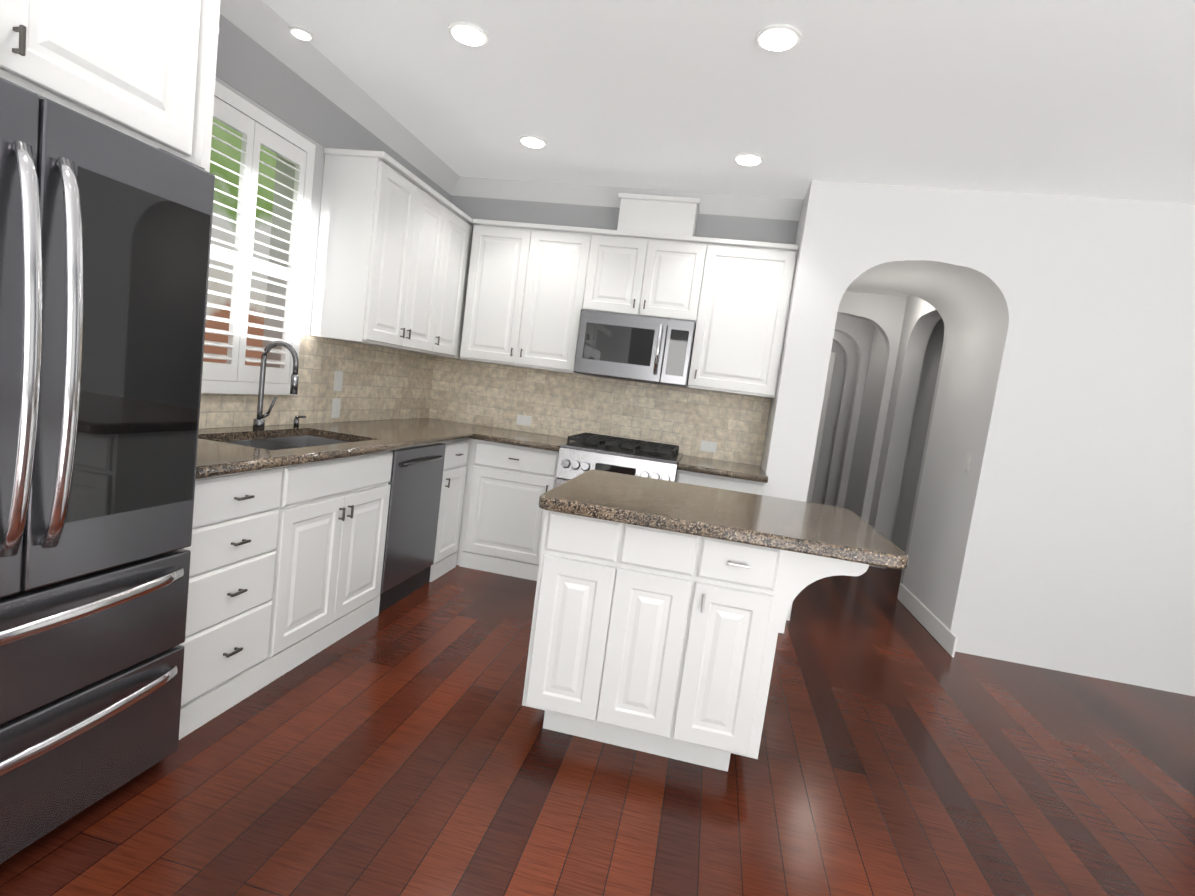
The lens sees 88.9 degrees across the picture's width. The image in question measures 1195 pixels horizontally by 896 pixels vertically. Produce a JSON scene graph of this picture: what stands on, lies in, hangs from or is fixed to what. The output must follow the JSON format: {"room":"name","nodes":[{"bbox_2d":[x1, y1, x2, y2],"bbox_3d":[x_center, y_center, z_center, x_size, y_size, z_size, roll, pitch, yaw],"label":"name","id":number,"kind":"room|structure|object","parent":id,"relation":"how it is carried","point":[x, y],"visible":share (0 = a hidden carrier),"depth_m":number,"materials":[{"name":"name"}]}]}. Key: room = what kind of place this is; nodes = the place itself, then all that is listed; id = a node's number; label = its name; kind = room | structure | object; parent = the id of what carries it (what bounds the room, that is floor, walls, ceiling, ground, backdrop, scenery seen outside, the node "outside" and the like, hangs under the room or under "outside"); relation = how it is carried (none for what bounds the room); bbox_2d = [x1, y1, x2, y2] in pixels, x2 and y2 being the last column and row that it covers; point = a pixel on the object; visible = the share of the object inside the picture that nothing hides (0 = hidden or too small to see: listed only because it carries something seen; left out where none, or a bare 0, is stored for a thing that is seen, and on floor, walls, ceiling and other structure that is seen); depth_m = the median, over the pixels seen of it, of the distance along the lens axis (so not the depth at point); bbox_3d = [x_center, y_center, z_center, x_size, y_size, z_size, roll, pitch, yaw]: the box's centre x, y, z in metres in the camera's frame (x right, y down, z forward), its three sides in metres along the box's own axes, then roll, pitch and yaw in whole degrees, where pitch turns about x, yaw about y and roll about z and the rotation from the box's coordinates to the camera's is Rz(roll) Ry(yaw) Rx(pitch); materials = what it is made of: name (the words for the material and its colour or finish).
{"room":"kitchen","nodes":[
{"label":"kitchen","id":0,"kind":"room"},
{"bbox_2d":[215,0,803,465],"bbox_3d":[-1.822,-0.426,1.426,2.962,2.720,8.089,10,6,26],"label":"wall","id":1,"kind":"structure","parent":0,"point":[271,64],"depth_m":3.27,"materials":[{"name":"grey paint"}]},
{"bbox_2d":[0,0,200,160],"bbox_3d":[-1.501,-1.136,1.287,0.644,0.630,0.995,8,6,10],"label":"upper cabinet","id":2,"kind":"object","parent":1,"relation":"attached to","point":[128,67],"visible":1,"depth_m":1.50,"materials":[{"name":"white wood"}]},
{"bbox_2d":[202,118,276,381],"bbox_3d":[-1.900,-0.868,2.793,0.010,2.160,1.800,8,6,10],"label":"window","id":3,"kind":"structure","parent":1,"relation":"in","point":[224,161],"depth_m":3.03,"materials":[{"name":"clear glass"}]},
{"bbox_2d":[201,81,315,394],"bbox_3d":[-1.587,-0.872,2.732,0.047,1.260,0.800,8,6,10],"label":"window shutters","id":4,"kind":"object","parent":1,"relation":"attached to","point":[255,126],"visible":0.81,"depth_m":2.77,"materials":[{"name":"white wood"}]},
{"bbox_2d":[199,334,434,428],"bbox_3d":[-1.563,-0.372,3.351,0.008,0.478,2.848,8,6,10],"label":"tile backsplash","id":5,"kind":"structure","parent":1,"relation":"attached to","point":[379,383],"depth_m":3.61,"materials":[{"name":"tile"}]},
{"bbox_2d":[331,398,340,417],"bbox_3d":[-1.534,-0.233,3.575,0.008,0.115,0.075,8,6,10],"label":"electrical outlet plate","id":6,"kind":"object","parent":5,"relation":"attached to","point":[336,402],"depth_m":3.57,"materials":[{"name":"white plastic"}]},
{"bbox_2d":[334,371,342,390],"bbox_3d":[-1.512,-0.391,3.559,0.008,0.115,0.075,8,6,10],"label":"electrical outlet plate","id":7,"kind":"object","parent":5,"relation":"attached to","point":[338,379],"depth_m":3.55,"materials":[{"name":"white plastic"}]},
{"bbox_2d":[310,148,449,355],"bbox_3d":[-1.250,-1.088,3.574,0.327,0.970,0.766,8,6,10],"label":"upper cabinet","id":8,"kind":"object","parent":1,"relation":"attached to","point":[393,253],"depth_m":3.25,"materials":[{"name":"white wood"}]},
{"bbox_2d":[412,202,473,358],"bbox_3d":[-1.141,-1.129,4.136,0.327,0.970,0.382,8,6,10],"label":"upper cabinet","id":9,"kind":"object","parent":1,"relation":"attached to","point":[459,231],"depth_m":4.14,"materials":[{"name":"white wood"}]},
{"bbox_2d":[436,236,472,360],"bbox_3d":[-1.073,-1.154,4.483,0.327,0.970,0.328,8,6,10],"label":"upper cabinet","id":10,"kind":"object","parent":1,"relation":"attached to","point":[467,273],"depth_m":4.39,"materials":[{"name":"white wood"}]},
{"bbox_2d":[460,219,595,374],"bbox_3d":[-0.480,-1.067,4.375,0.849,0.970,0.327,8,6,10],"label":"upper cabinet","id":11,"kind":"object","parent":1,"relation":"attached to","point":[533,290],"depth_m":4.21,"materials":[{"name":"white wood"}]},
{"bbox_2d":[431,357,770,465],"bbox_3d":[-0.040,-0.289,4.512,2.519,0.478,0.008,8,6,10],"label":"tile backsplash","id":12,"kind":"structure","parent":1,"relation":"attached to","point":[559,404],"depth_m":4.49,"materials":[{"name":"tile"}]},
{"bbox_2d":[516,415,531,425],"bbox_3d":[-0.558,-0.209,4.610,0.115,0.075,0.008,8,6,10],"label":"electrical outlet plate","id":13,"kind":"object","parent":12,"relation":"attached to","point":[521,419],"depth_m":4.61,"materials":[{"name":"white plastic"}]},
{"bbox_2d":[700,440,716,452],"bbox_3d":[0.795,-0.010,4.361,0.115,0.075,0.008,8,6,10],"label":"electrical outlet plate","id":14,"kind":"object","parent":12,"relation":"attached to","point":[707,446],"depth_m":4.36,"materials":[{"name":"white plastic"}]},
{"bbox_2d":[584,229,711,324],"bbox_3d":[0.338,-1.161,4.210,0.775,0.545,0.327,8,6,10],"label":"upper cabinet","id":15,"kind":"object","parent":1,"relation":"attached to","point":[643,272],"depth_m":4.05,"materials":[{"name":"white wood"}]},
{"bbox_2d":[573,309,695,387],"bbox_3d":[0.267,-0.674,4.173,0.754,0.422,0.492,8,6,10],"label":"microwave","id":16,"kind":"object","parent":15,"relation":"attached to","point":[639,348],"visible":0.98,"depth_m":3.98,"materials":[{"name":"grey metal"}]},
{"bbox_2d":[617,193,699,232],"bbox_3d":[0.410,-1.546,4.128,0.505,0.250,0.190,8,6,10],"label":"cover","id":17,"kind":"object","parent":1,"relation":"attached to","point":[665,214],"depth_m":4.03,"materials":[{"name":"white wood"}]},
{"bbox_2d":[0,565,1194,895],"bbox_3d":[0.688,1.260,1.831,8.600,0.050,12.560,8,6,10],"label":"floor","id":18,"kind":"structure","parent":0,"point":[408,745],"depth_m":2.08,"materials":[{"name":"brown wood"}]},
{"bbox_2d":[0,77,214,863],"bbox_3d":[-1.587,0.086,1.397,0.780,1.775,0.932,8,6,10],"label":"refrigerator","id":19,"kind":"object","parent":18,"relation":"on","point":[105,237],"visible":1,"depth_m":1.48,"materials":[{"name":"grey metal"}]},
{"bbox_2d":[179,465,290,739],"bbox_3d":[-1.579,0.466,2.184,0.627,0.875,0.440,8,6,10],"label":"base cabinet","id":20,"kind":"object","parent":18,"relation":"on","point":[238,547],"depth_m":2.13,"materials":[{"name":"white wood"}]},
{"bbox_2d":[275,480,388,679],"bbox_3d":[-1.479,0.558,2.804,0.627,0.600,0.800,8,6,10],"label":"base cabinet","id":21,"kind":"object","parent":18,"relation":"on","point":[286,568],"depth_m":2.66,"materials":[{"name":"white wood"}]},
{"bbox_2d":[343,440,468,581],"bbox_3d":[-1.235,0.338,3.956,0.627,0.875,0.380,8,6,10],"label":"base cabinet","id":22,"kind":"object","parent":18,"relation":"on","point":[369,474],"depth_m":3.77,"materials":[{"name":"white wood"}]},
{"bbox_2d":[379,443,445,612],"bbox_3d":[-1.287,0.380,3.469,0.617,0.872,0.592,8,6,10],"label":"dishwasher","id":23,"kind":"object","parent":18,"relation":"on","point":[415,482],"visible":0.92,"depth_m":3.37,"materials":[{"name":"grey metal"}]},
{"bbox_2d":[456,439,471,565],"bbox_3d":[-1.134,0.303,4.448,0.637,0.876,0.627,8,6,10],"label":"base cabinet","id":24,"kind":"object","parent":18,"relation":"on","point":[469,459],"depth_m":4.11,"materials":[{"name":"white wood"}]},
{"bbox_2d":[196,418,503,478],"bbox_3d":[-1.284,0.020,3.324,0.666,0.219,2.845,8,6,10],"label":"countertop","id":25,"kind":"structure","parent":24,"relation":"on","point":[227,450],"depth_m":2.87,"materials":[{"name":"stone"}]},
{"bbox_2d":[253,341,298,429],"bbox_3d":[-1.488,-0.287,2.866,0.210,0.426,0.105,8,6,10],"label":"faucet","id":26,"kind":"object","parent":25,"relation":"on","point":[259,422],"visible":1,"depth_m":2.83,"materials":[{"name":"silver metal"}]},
{"bbox_2d":[293,415,305,426],"bbox_3d":[-1.534,-0.137,3.137,0.064,0.066,0.026,8,6,10],"label":"soap dispenser","id":27,"kind":"object","parent":25,"relation":"on","point":[296,422],"visible":1,"depth_m":3.13,"materials":[{"name":"silver metal"}]},
{"bbox_2d":[460,439,558,580],"bbox_3d":[-0.533,0.391,4.338,0.598,0.876,0.627,8,6,10],"label":"base cabinet","id":28,"kind":"object","parent":18,"relation":"on","point":[503,515],"depth_m":4.03,"materials":[{"name":"white wood"}]},
{"bbox_2d":[476,429,572,451],"bbox_3d":[-0.453,-0.056,4.267,0.545,0.039,0.671,8,6,10],"label":"countertop","id":29,"kind":"structure","parent":28,"relation":"on","point":[506,436],"depth_m":4.04,"materials":[{"name":"stone"}]},
{"bbox_2d":[555,432,682,486],"bbox_3d":[0.129,0.425,4.158,0.760,0.950,0.697,8,6,10],"label":"range","id":30,"kind":"object","parent":18,"relation":"on","point":[580,453],"visible":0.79,"depth_m":3.87,"materials":[{"name":"grey metal"}]},
{"bbox_2d":[522,470,908,771],"bbox_3d":[0.407,0.672,2.458,1.210,0.920,0.905,8,6,10],"label":"kitchen island","id":31,"kind":"object","parent":18,"relation":"on","point":[661,609],"visible":1,"depth_m":2.12,"materials":[{"name":"painted wood"},{"name":"nickel"}]},
{"bbox_2d":[676,470,765,494],"bbox_3d":[0.768,0.582,4.099,0.545,0.876,0.627,8,6,10],"label":"base cabinet","id":32,"kind":"object","parent":18,"relation":"on","point":[694,478],"depth_m":3.76,"materials":[{"name":"white wood"}]},
{"bbox_2d":[677,455,767,482],"bbox_3d":[0.821,0.131,4.033,0.545,0.039,0.671,8,6,10],"label":"countertop","id":33,"kind":"structure","parent":32,"relation":"on","point":[743,471],"depth_m":3.79,"materials":[{"name":"stone"}]},
{"bbox_2d":[263,0,1194,203],"bbox_3d":[0.712,-1.375,-0.141,8.600,0.101,9.080,8,6,10],"label":"ceiling","id":34,"kind":"structure","parent":0,"point":[1087,98],"depth_m":2.72,"materials":[{"name":"white paint"}]},
{"bbox_2d":[288,25,314,41],"bbox_3d":[-1.329,-1.858,2.733,0.109,0.014,0.109,7,6,1],"label":"recessed light","id":35,"kind":"object","parent":34,"relation":"in","point":[300,32],"depth_m":2.72,"materials":[{"name":"white"}]},
{"bbox_2d":[448,21,488,46],"bbox_3d":[-0.544,-1.741,2.569,0.169,0.014,0.169,8,6,4],"label":"recessed light","id":36,"kind":"object","parent":34,"relation":"in","point":[469,34],"depth_m":2.55,"materials":[{"name":"white"}]},
{"bbox_2d":[518,135,546,148],"bbox_3d":[-0.387,-1.825,3.635,0.169,0.014,0.169,8,6,4],"label":"recessed light","id":37,"kind":"object","parent":34,"relation":"in","point":[531,141],"depth_m":3.61,"materials":[{"name":"white"}]},
{"bbox_2d":[733,153,763,165],"bbox_3d":[0.864,-1.649,3.486,0.169,0.014,0.169,8,6,4],"label":"recessed light","id":38,"kind":"object","parent":34,"relation":"in","point":[745,159],"depth_m":3.47,"materials":[{"name":"white"}]},
{"bbox_2d":[755,24,800,52],"bbox_3d":[0.688,-1.559,2.322,0.169,0.014,0.169,8,6,4],"label":"recessed light","id":39,"kind":"object","parent":34,"relation":"in","point":[775,38],"depth_m":2.31,"materials":[{"name":"white"}]},
{"bbox_2d":[811,341,845,503],"bbox_3d":[2.476,-0.390,7.778,1.580,2.520,0.120,8,6,10],"label":"wall","id":40,"kind":"structure","parent":0,"point":[829,427],"depth_m":7.64,"materials":[{"name":"grey paint"}]},
{"bbox_2d":[807,352,835,502],"bbox_3d":[2.394,-0.236,7.734,0.890,2.205,0.018,8,6,10],"label":"door frame","id":41,"kind":"structure","parent":40,"relation":"attached to","point":[821,424],"depth_m":7.63,"materials":[{"name":"white paint"}]},
{"bbox_2d":[823,331,858,505],"bbox_3d":[2.417,-0.368,7.474,1.580,2.520,0.100,8,6,10],"label":"wall","id":42,"kind":"structure","parent":0,"point":[846,344],"depth_m":7.32,"materials":[{"name":"grey paint"}]},
{"bbox_2d":[834,314,874,507],"bbox_3d":[2.323,-0.333,6.994,1.580,2.520,0.120,8,6,10],"label":"wall","id":43,"kind":"structure","parent":0,"point":[858,332],"depth_m":6.80,"materials":[{"name":"grey paint"}]},
{"bbox_2d":[837,291,906,522],"bbox_3d":[2.121,-0.258,5.957,1.580,2.520,0.120,8,6,10],"label":"wall","id":44,"kind":"structure","parent":0,"point":[883,314],"depth_m":5.75,"materials":[{"name":"grey paint"}]},
{"bbox_2d":[846,290,909,296],"bbox_3d":[2.954,-1.478,5.962,2.850,0.100,3.100,8,6,10],"label":"ceiling","id":45,"kind":"structure","parent":0,"point":[884,292],"depth_m":5.65,"materials":[{"name":"white paint"}]},
{"bbox_2d":[844,295,946,596],"bbox_3d":[2.868,-0.274,6.065,0.170,2.720,3.100,8,6,10],"label":"wall","id":46,"kind":"structure","parent":0,"point":[922,317],"depth_m":5.59,"materials":[{"name":"grey paint"}]},
{"bbox_2d":[891,318,943,551],"bbox_3d":[3.497,-0.144,5.564,1.270,2.720,0.140,8,6,10],"label":"wall","id":47,"kind":"structure","parent":0,"point":[918,433],"depth_m":5.59,"materials":[{"name":"grey paint"}]},
{"bbox_2d":[761,180,1194,695],"bbox_3d":[2.509,-0.125,4.063,2.650,2.720,0.980,8,6,10],"label":"wall","id":48,"kind":"structure","parent":0,"point":[1053,528],"depth_m":3.55,"materials":[{"name":"white paint"}]},
{"bbox_2d":[687,238,798,397],"bbox_3d":[0.966,-0.855,4.109,0.572,0.970,0.327,8,6,10],"label":"upper cabinet","id":49,"kind":"object","parent":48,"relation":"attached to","point":[738,343],"depth_m":3.95,"materials":[{"name":"white wood"}]},
{"bbox_2d":[786,583,957,656],"bbox_3d":[0.970,1.129,2.646,4.480,0.125,10.682,8,6,10],"label":"baseboard","id":50,"kind":"structure","parent":48,"relation":"attached to","point":[940,632],"depth_m":4.01,"materials":[{"name":"white wood"}]},
{"bbox_2d":[963,452,971,471],"bbox_3d":[2.320,0.087,3.819,0.008,0.115,0.075,8,6,10],"label":"light switch","id":51,"kind":"object","parent":48,"relation":"attached to","point":[969,455],"depth_m":3.80,"materials":[{"name":"white plastic"}]}
]}

